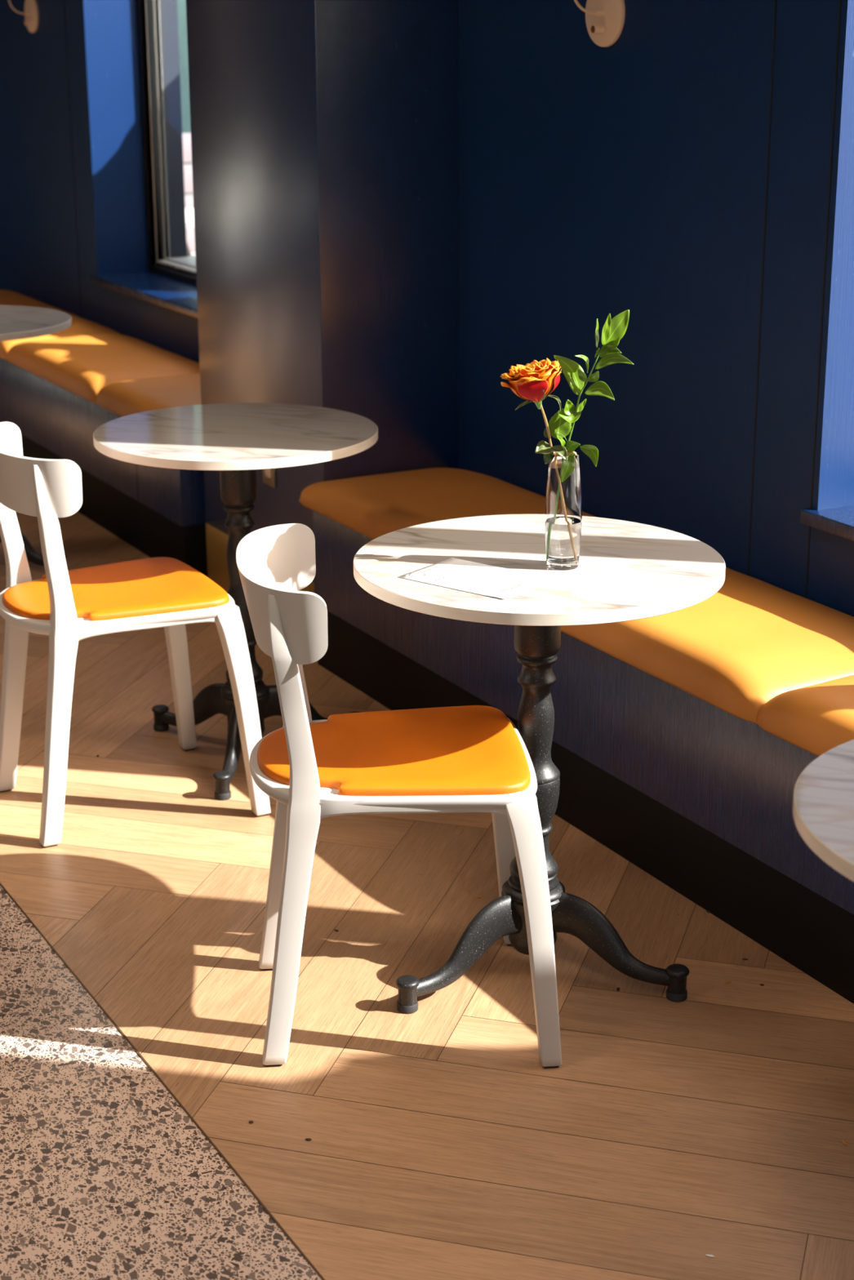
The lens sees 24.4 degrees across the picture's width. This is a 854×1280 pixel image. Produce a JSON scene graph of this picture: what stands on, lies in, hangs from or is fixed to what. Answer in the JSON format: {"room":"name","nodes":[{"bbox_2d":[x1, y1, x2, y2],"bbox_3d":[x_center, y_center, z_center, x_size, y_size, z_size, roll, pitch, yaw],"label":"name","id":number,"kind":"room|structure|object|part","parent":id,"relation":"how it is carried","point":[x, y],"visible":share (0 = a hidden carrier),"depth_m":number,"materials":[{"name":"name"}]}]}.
{"room":"cafe","nodes":[
{"label":"cafe","id":0,"kind":"room"},
{"bbox_2d":[0,885,321,1279],"bbox_3d":[-3.270,0.910,2.596,5.577,0.001,12.200,-10,20,-27],"label":"floor","id":1,"kind":"structure","parent":0,"point":[104,1175],"depth_m":2.96,"materials":[{"name":"stone"}]},
{"bbox_2d":[186,0,458,582],"bbox_3d":[-0.286,-1.652,5.153,0.406,3.300,0.812,-10,20,-27],"label":"wall pillar","id":2,"kind":"structure","parent":0,"point":[324,133],"depth_m":5.04,"materials":[{"name":"paint"}]},
{"bbox_2d":[205,522,314,592],"bbox_3d":[-0.460,-0.147,5.529,0.003,0.196,0.798,-10,20,-27],"label":"kick plate","id":3,"kind":"object","parent":2,"relation":"attached to","point":[216,540],"visible":0.24,"depth_m":5.79,"materials":[{"name":"black wood"}]},
{"bbox_2d":[262,468,275,488],"bbox_3d":[-0.430,-0.478,5.357,0.009,0.120,0.076,-10,20,-27],"label":"wall socket","id":4,"kind":"object","parent":2,"relation":"attached to","point":[268,474],"visible":0.42,"depth_m":5.35,"materials":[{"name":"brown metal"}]},
{"bbox_2d":[265,468,271,477],"bbox_3d":[-0.432,-0.457,5.362,0.003,0.028,0.034,-10,20,-27],"label":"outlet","id":5,"kind":"object","parent":4,"relation":"attached to","point":[268,472],"depth_m":5.36,"materials":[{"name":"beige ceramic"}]},
{"bbox_2d":[0,511,853,1279],"bbox_3d":[-0.136,0.376,4.234,1.571,0.001,12.200,-10,20,-27],"label":"floor","id":6,"kind":"structure","parent":0,"point":[667,1135],"depth_m":3.36,"materials":[{"name":"brown wood"}]},
{"bbox_2d":[0,305,71,566],"bbox_3d":[-1.376,-0.591,6.007,0.624,0.763,0.624,8,20,24],"label":"cafe table","id":7,"kind":"object","parent":6,"relation":"on","point":[16,322],"visible":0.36,"depth_m":5.90,"materials":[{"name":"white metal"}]},
{"bbox_3d":[-1.225,-0.294,6.048,0.267,0.144,0.042,6,19,18],"label":"leg","id":8,"kind":"part","parent":7,"relation":"part of","materials":[{"name":"black metal"}]},
{"bbox_2d":[0,357,207,577],"bbox_3d":[-1.262,-0.813,7.240,0.427,0.432,2.963,-10,20,-27],"label":"bench","id":9,"kind":"object","parent":6,"relation":"on","point":[157,511],"visible":0.39,"depth_m":6.45,"materials":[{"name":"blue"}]},
{"bbox_2d":[0,289,120,359],"bbox_3d":[-1.652,-1.266,7.801,0.469,0.086,1.378,-10,20,-27],"label":"bench cushion","id":10,"kind":"object","parent":9,"relation":"on","point":[80,326],"visible":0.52,"depth_m":7.37,"materials":[{"name":"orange leather"}]},
{"bbox_2d":[7,333,199,403],"bbox_3d":[-1.095,-0.958,6.835,0.469,0.086,0.944,-10,20,-27],"label":"bench cushion","id":11,"kind":"object","parent":9,"relation":"on","point":[82,366],"visible":0.82,"depth_m":6.70,"materials":[{"name":"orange leather"}]},
{"bbox_2d":[96,373,200,417],"bbox_3d":[-0.693,-0.735,6.138,0.469,0.086,0.733,-10,20,-27],"label":"bench cushion","id":12,"kind":"object","parent":9,"relation":"on","point":[122,398],"visible":0.3,"depth_m":6.14,"materials":[{"name":"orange leather"}]},
{"bbox_2d":[0,422,271,848],"bbox_3d":[-0.666,-0.042,4.200,0.502,0.817,0.475,-9,20,-26],"label":"dining chair","id":13,"kind":"object","parent":6,"relation":"on","point":[70,606],"visible":0.99,"depth_m":4.09,"materials":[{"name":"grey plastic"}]},
{"bbox_3d":[-0.906,-0.058,4.267,0.106,0.801,0.059,-9,20,-26],"label":"leg","id":14,"kind":"part","parent":13,"relation":"part of","materials":[{"name":"grey plastic"}]},
{"bbox_3d":[-0.831,-0.345,4.014,0.134,0.125,0.430,-9,20,-26],"label":"backrest","id":15,"kind":"part","parent":13,"relation":"part of","materials":[{"name":"grey plastic"}]},
{"bbox_3d":[-0.750,0.034,3.977,0.106,0.801,0.059,-9,20,-26],"label":"leg","id":16,"kind":"part","parent":13,"relation":"part of","materials":[{"name":"grey plastic"}]},
{"bbox_2d":[2,556,229,621],"bbox_3d":[-0.673,-0.103,4.176,0.441,0.021,0.387,-9,20,-26],"label":"seat cushion","id":17,"kind":"object","parent":13,"relation":"on","point":[159,588],"depth_m":4.12,"materials":[{"name":"orange leather"}]},
{"bbox_3d":[-0.674,-0.082,4.183,0.465,0.032,0.408,-9,20,-26],"label":"seat","id":18,"kind":"part","parent":13,"relation":"part of","materials":[{"name":"grey plastic"}]},
{"bbox_3d":[-0.575,-0.031,4.044,0.348,0.046,0.030,-7,19,-21],"label":"rail","id":19,"kind":"part","parent":13,"relation":"part of","materials":[{"name":"grey plastic"}]},
{"bbox_3d":[-0.578,0.041,4.513,0.097,0.460,0.069,-9,20,-26],"label":"leg","id":20,"kind":"part","parent":13,"relation":"part of","materials":[{"name":"grey plastic"}]},
{"bbox_3d":[-0.393,0.151,4.169,0.097,0.460,0.069,-9,20,-26],"label":"leg","id":21,"kind":"part","parent":13,"relation":"part of","materials":[{"name":"grey plastic"}]},
{"bbox_2d":[93,402,377,800],"bbox_3d":[-0.419,-0.100,4.470,0.624,0.763,0.624,0,18,1],"label":"cafe table","id":22,"kind":"object","parent":6,"relation":"on","point":[236,440],"visible":0.67,"depth_m":4.37,"materials":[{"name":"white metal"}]},
{"bbox_3d":[-0.547,0.152,4.650,0.267,0.144,0.042,12,22,34],"label":"leg","id":23,"kind":"part","parent":22,"relation":"part of","materials":[{"name":"black metal"}]},
{"bbox_3d":[-0.435,0.229,4.410,0.042,0.144,0.267,2,18,6],"label":"leg","id":24,"kind":"part","parent":22,"relation":"part of","materials":[{"name":"black metal"}]},
{"bbox_3d":[-0.273,0.161,4.622,0.267,0.144,0.042,-8,19,-23],"label":"leg","id":25,"kind":"part","parent":22,"relation":"part of","materials":[{"name":"black metal"}]},
{"bbox_2d":[235,523,561,1067],"bbox_3d":[-0.053,0.246,3.297,0.503,0.817,0.475,-2,18,-5],"label":"dining chair","id":26,"kind":"object","parent":6,"relation":"on","point":[468,758],"visible":1,"depth_m":3.17,"materials":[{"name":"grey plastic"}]},
{"bbox_3d":[-0.237,-0.077,3.175,0.134,0.125,0.430,-2,18,-5],"label":"backrest","id":27,"kind":"part","parent":26,"relation":"part of","materials":[{"name":"grey plastic"}]},
{"bbox_3d":[-0.251,0.204,3.444,0.106,0.801,0.059,-2,18,-5],"label":"leg","id":28,"kind":"part","parent":26,"relation":"part of","materials":[{"name":"grey plastic"}]},
{"bbox_3d":[-0.218,0.308,3.120,0.106,0.801,0.059,-2,18,-5],"label":"leg","id":29,"kind":"part","parent":26,"relation":"part of","materials":[{"name":"grey plastic"}]},
{"bbox_3d":[-0.059,0.156,3.455,0.348,0.046,0.030,-3,18,-10],"label":"rail","id":30,"kind":"part","parent":26,"relation":"part of","materials":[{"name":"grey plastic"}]},
{"bbox_3d":[-0.062,0.205,3.284,0.465,0.032,0.408,-2,18,-5],"label":"seat","id":31,"kind":"part","parent":26,"relation":"part of","materials":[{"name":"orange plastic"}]},
{"bbox_2d":[257,705,530,795],"bbox_3d":[-0.061,0.184,3.277,0.441,0.021,0.387,-2,18,-5],"label":"seat cushion","id":32,"kind":"object","parent":26,"relation":"on","point":[468,750],"depth_m":3.24,"materials":[{"name":"orange leather"}]},
{"bbox_3d":[-0.024,0.264,3.120,0.348,0.046,0.030,0,18,-1],"label":"rail","id":33,"kind":"part","parent":26,"relation":"part of","materials":[{"name":"grey plastic"}]},
{"bbox_3d":[0.129,0.344,3.562,0.097,0.460,0.069,-2,18,-5],"label":"leg","id":34,"kind":"part","parent":26,"relation":"part of","materials":[{"name":"grey plastic"}]},
{"bbox_3d":[0.169,0.468,3.177,0.097,0.460,0.069,-2,18,-5],"label":"leg","id":35,"kind":"part","parent":26,"relation":"part of","materials":[{"name":"grey plastic"}]},
{"bbox_2d":[353,514,725,1013],"bbox_3d":[0.189,0.227,3.445,0.624,0.763,0.624,-10,20,-27],"label":"cafe table","id":36,"kind":"object","parent":6,"relation":"on","point":[626,571],"visible":0.8,"depth_m":3.38,"materials":[{"name":"white stone"}]},
{"bbox_3d":[0.059,0.536,3.449,0.267,0.144,0.042,-12,21,-33],"label":"leg","id":37,"kind":"part","parent":36,"relation":"part of","materials":[{"name":"black metal"}]},
{"bbox_2d":[397,557,555,599],"bbox_3d":[0.082,-0.102,3.217,0.213,0.002,0.148,13,22,36],"label":"menu card","id":38,"kind":"object","parent":36,"relation":"on","point":[461,575],"visible":1,"depth_m":3.22,"materials":[{"name":"white paper"}]},
{"bbox_2d":[544,450,582,569],"bbox_3d":[0.225,-0.214,3.257,0.061,0.192,0.061,2,18,6],"label":"vase","id":39,"kind":"object","parent":36,"relation":"on","point":[563,496],"visible":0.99,"depth_m":3.23,"materials":[{"name":"clear glass"}]},
{"bbox_2d":[500,357,571,464],"bbox_3d":[0.175,-0.290,3.230,0.110,0.339,0.099,-16,23,-40],"label":"rose","id":40,"kind":"object","parent":39,"relation":"in","point":[533,381],"visible":1,"depth_m":3.18,"materials":[{"name":"orange"}]},
{"bbox_3d":[0.212,-0.260,3.240,0.068,0.274,0.009,0,18,-1],"label":"stem","id":41,"kind":"part","parent":40,"relation":"part of","materials":[{"name":"brown"}]},
{"bbox_2d":[553,309,633,466],"bbox_3d":[0.268,-0.327,3.221,0.129,0.420,0.049,0,18,0],"label":"leafy sprig","id":42,"kind":"object","parent":39,"relation":"in","point":[613,331],"visible":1,"depth_m":3.19,"materials":[{"name":"green plant"}]},
{"bbox_3d":[0.244,-0.300,3.232,0.081,0.362,0.010,0,18,1],"label":"stem","id":43,"kind":"part","parent":42,"relation":"part of","materials":[{"name":"green plant"}]},
{"bbox_3d":[0.334,0.528,3.471,0.267,0.144,0.042,8,20,24],"label":"leg","id":44,"kind":"part","parent":36,"relation":"part of","materials":[{"name":"black metal"}]},
{"bbox_2d":[312,510,853,1004],"bbox_3d":[1.548,0.741,2.372,0.427,0.432,6.873,-10,20,-27],"label":"bench","id":45,"kind":"object","parent":6,"relation":"on","point":[693,793],"visible":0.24,"depth_m":3.89,"materials":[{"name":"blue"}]},
{"bbox_2d":[298,467,545,539],"bbox_3d":[-0.017,-0.299,4.774,0.547,0.086,0.563,-10,20,-27],"label":"bench cushion","id":46,"kind":"object","parent":45,"relation":"on","point":[377,505],"depth_m":4.81,"materials":[{"name":"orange leather"}]},
{"bbox_2d":[560,567,853,723],"bbox_3d":[0.585,0.034,3.731,0.546,0.086,0.787,-10,20,-27],"label":"bench cushion","id":47,"kind":"object","parent":45,"relation":"on","point":[741,646],"depth_m":3.72,"materials":[{"name":"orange leather"}]},
{"bbox_2d":[755,675,853,756],"bbox_3d":[1.224,0.325,2.818,0.469,0.086,1.860,-10,20,-27],"label":"bench cushion","id":48,"kind":"object","parent":45,"relation":"on","point":[816,719],"visible":0.98,"depth_m":3.39,"materials":[{"name":"orange leather"}]},
{"bbox_2d":[792,739,853,881],"bbox_3d":[0.741,0.562,2.396,0.624,0.763,0.624,-10,20,-27],"label":"cafe table","id":49,"kind":"object","parent":6,"relation":"on","point":[823,802],"visible":1,"depth_m":2.30,"materials":[{"name":"white stone"}]},
{"bbox_2d":[841,1139,848,1146],"bbox_3d":[0.636,0.765,3.007,0.007,0.002,0.016,-5,18,-15],"label":"crumb","id":50,"kind":"object","parent":6,"relation":"on","point":[844,1142],"visible":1,"depth_m":3.01,"materials":[{"name":"brown food"}]},
{"bbox_2d":[0,0,853,617],"bbox_3d":[0.655,-1.367,4.255,0.355,3.300,12.400,-10,20,-27],"label":"wall","id":51,"kind":"structure","parent":0,"point":[595,181],"depth_m":4.42,"materials":[{"name":"blue paint"}]},
{"bbox_2d":[8,0,38,32],"bbox_3d":[-1.610,-2.523,7.645,0.162,0.332,0.145,-10,20,-27],"label":"wall lamp","id":52,"kind":"object","parent":51,"relation":"attached to","point":[31,9],"visible":1,"depth_m":7.69,"materials":[{"name":"beige metal"}]},
{"bbox_3d":[-1.597,-2.531,7.651,0.075,0.204,0.006,-10,20,-27],"label":"arm","id":53,"kind":"part","parent":52,"relation":"part of","materials":[{"name":"metal"}]},
{"bbox_2d":[24,11,30,15],"bbox_3d":[-1.557,-2.443,7.702,0.021,0.013,0.013,-10,20,-27],"label":"socket","id":54,"kind":"object","parent":52,"relation":"attached to","point":[27,13],"depth_m":7.70,"materials":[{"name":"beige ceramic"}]},
{"bbox_3d":[-1.559,-2.410,7.711,0.024,0.018,0.018,-10,20,-27],"label":"switch knob","id":55,"kind":"part","parent":52,"relation":"part of","materials":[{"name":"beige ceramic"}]},
{"bbox_2d":[89,271,197,318],"bbox_3d":[-0.692,-1.129,6.744,0.249,0.030,2.001,-10,20,-27],"label":"window sill","id":56,"kind":"structure","parent":51,"relation":"attached to","point":[177,295],"depth_m":7.16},
{"bbox_2d":[137,0,196,285],"bbox_3d":[-0.516,-2.244,6.489,0.198,2.308,1.967,-10,20,-27],"label":"window","id":57,"kind":"structure","parent":51,"relation":"in","point":[161,27],"depth_m":7.44,"materials":[{"name":"glass"},{"name":"black painted metal"}]},
{"bbox_3d":[-0.482,-1.189,6.846,0.126,0.080,1.907,-10,20,-27],"label":"sill","id":58,"kind":"part","parent":57,"relation":"part of","materials":[{"name":"silver metal"}]},
{"bbox_2d":[63,0,841,598],"bbox_3d":[-0.291,-1.968,5.481,0.003,2.900,4.424,-10,20,-27],"label":"trim","id":59,"kind":"structure","parent":51,"relation":"attached to","point":[840,1],"depth_m":3.95,"materials":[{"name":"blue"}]},
{"bbox_2d":[573,0,625,47],"bbox_3d":[0.326,-1.461,4.290,0.162,0.332,0.145,-10,20,-27],"label":"wall lamp","id":60,"kind":"object","parent":51,"relation":"attached to","point":[604,19],"visible":1,"depth_m":4.34,"materials":[{"name":"beige metal"}]},
{"bbox_3d":[0.339,-1.468,4.295,0.075,0.204,0.006,-10,20,-27],"label":"arm","id":61,"kind":"part","parent":60,"relation":"part of","materials":[{"name":"beige metal"}]},
{"bbox_3d":[0.377,-1.347,4.355,0.024,0.018,0.018,-10,20,-27],"label":"switch knob","id":62,"kind":"part","parent":60,"relation":"part of","materials":[{"name":"metal"}]},
{"bbox_2d":[594,9,604,16],"bbox_3d":[0.379,-1.380,4.346,0.021,0.013,0.013,-10,20,-27],"label":"socket","id":63,"kind":"object","parent":60,"relation":"attached to","point":[597,12],"depth_m":4.34,"materials":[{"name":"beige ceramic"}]},
{"bbox_2d":[800,505,853,541],"bbox_3d":[1.336,-0.008,3.231,0.249,0.030,1.964,-10,20,-27],"label":"window sill","id":64,"kind":"structure","parent":51,"relation":"attached to","point":[839,521],"depth_m":3.94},
{"bbox_3d":[-2.556,0.886,3.000,7.805,0.194,12.800,-10,20,-27],"label":"floor","id":65,"kind":"structure","parent":0,"visible":0},
{"bbox_2d":[0,882,324,1279],"bbox_3d":[-0.826,0.494,3.874,0.003,0.005,12.200,-10,20,-27],"label":"trim","id":66,"kind":"structure","parent":65,"relation":"on","point":[310,1264],"depth_m":3.13,"materials":[{"name":"brown metal"}]},
{"label":"outside","id":67,"kind":"structure","parent":0,"visible":0},
{"bbox_3d":[3.641,-1.323,10.066,44.000,0.250,54.000,-10,20,-27],"label":"pavement","id":68,"kind":"object","parent":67,"visible":0},
{"bbox_2d":[177,0,193,194],"bbox_3d":[-1.889,-5.127,15.849,6.340,7.460,3.337,-10,20,-27],"label":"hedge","id":69,"kind":"object","parent":68,"relation":"on","point":[181,4],"visible":0.02,"depth_m":14.36,"materials":[{"name":"green plant"}]},
{"bbox_2d":[182,133,195,256],"bbox_3d":[-0.398,-2.949,13.223,5.700,0.940,0.030,-10,20,-27],"label":"fence","id":70,"kind":"object","parent":68,"relation":"on","point":[187,149],"visible":0.02,"depth_m":12.57,"materials":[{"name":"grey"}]},
{"bbox_2d":[185,208,194,256],"bbox_3d":[-1.098,-1.698,9.666,0.670,0.756,0.670,-10,20,-27],"label":"patio table","id":71,"kind":"object","parent":68,"relation":"on","point":[189,214],"visible":0.02,"depth_m":9.41,"materials":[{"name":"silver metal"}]},
{"bbox_3d":[-1.108,-1.697,9.685,0.032,0.741,0.649,3,18,11],"label":"leg","id":72,"kind":"part","parent":71,"relation":"part of","materials":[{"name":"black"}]}
]}

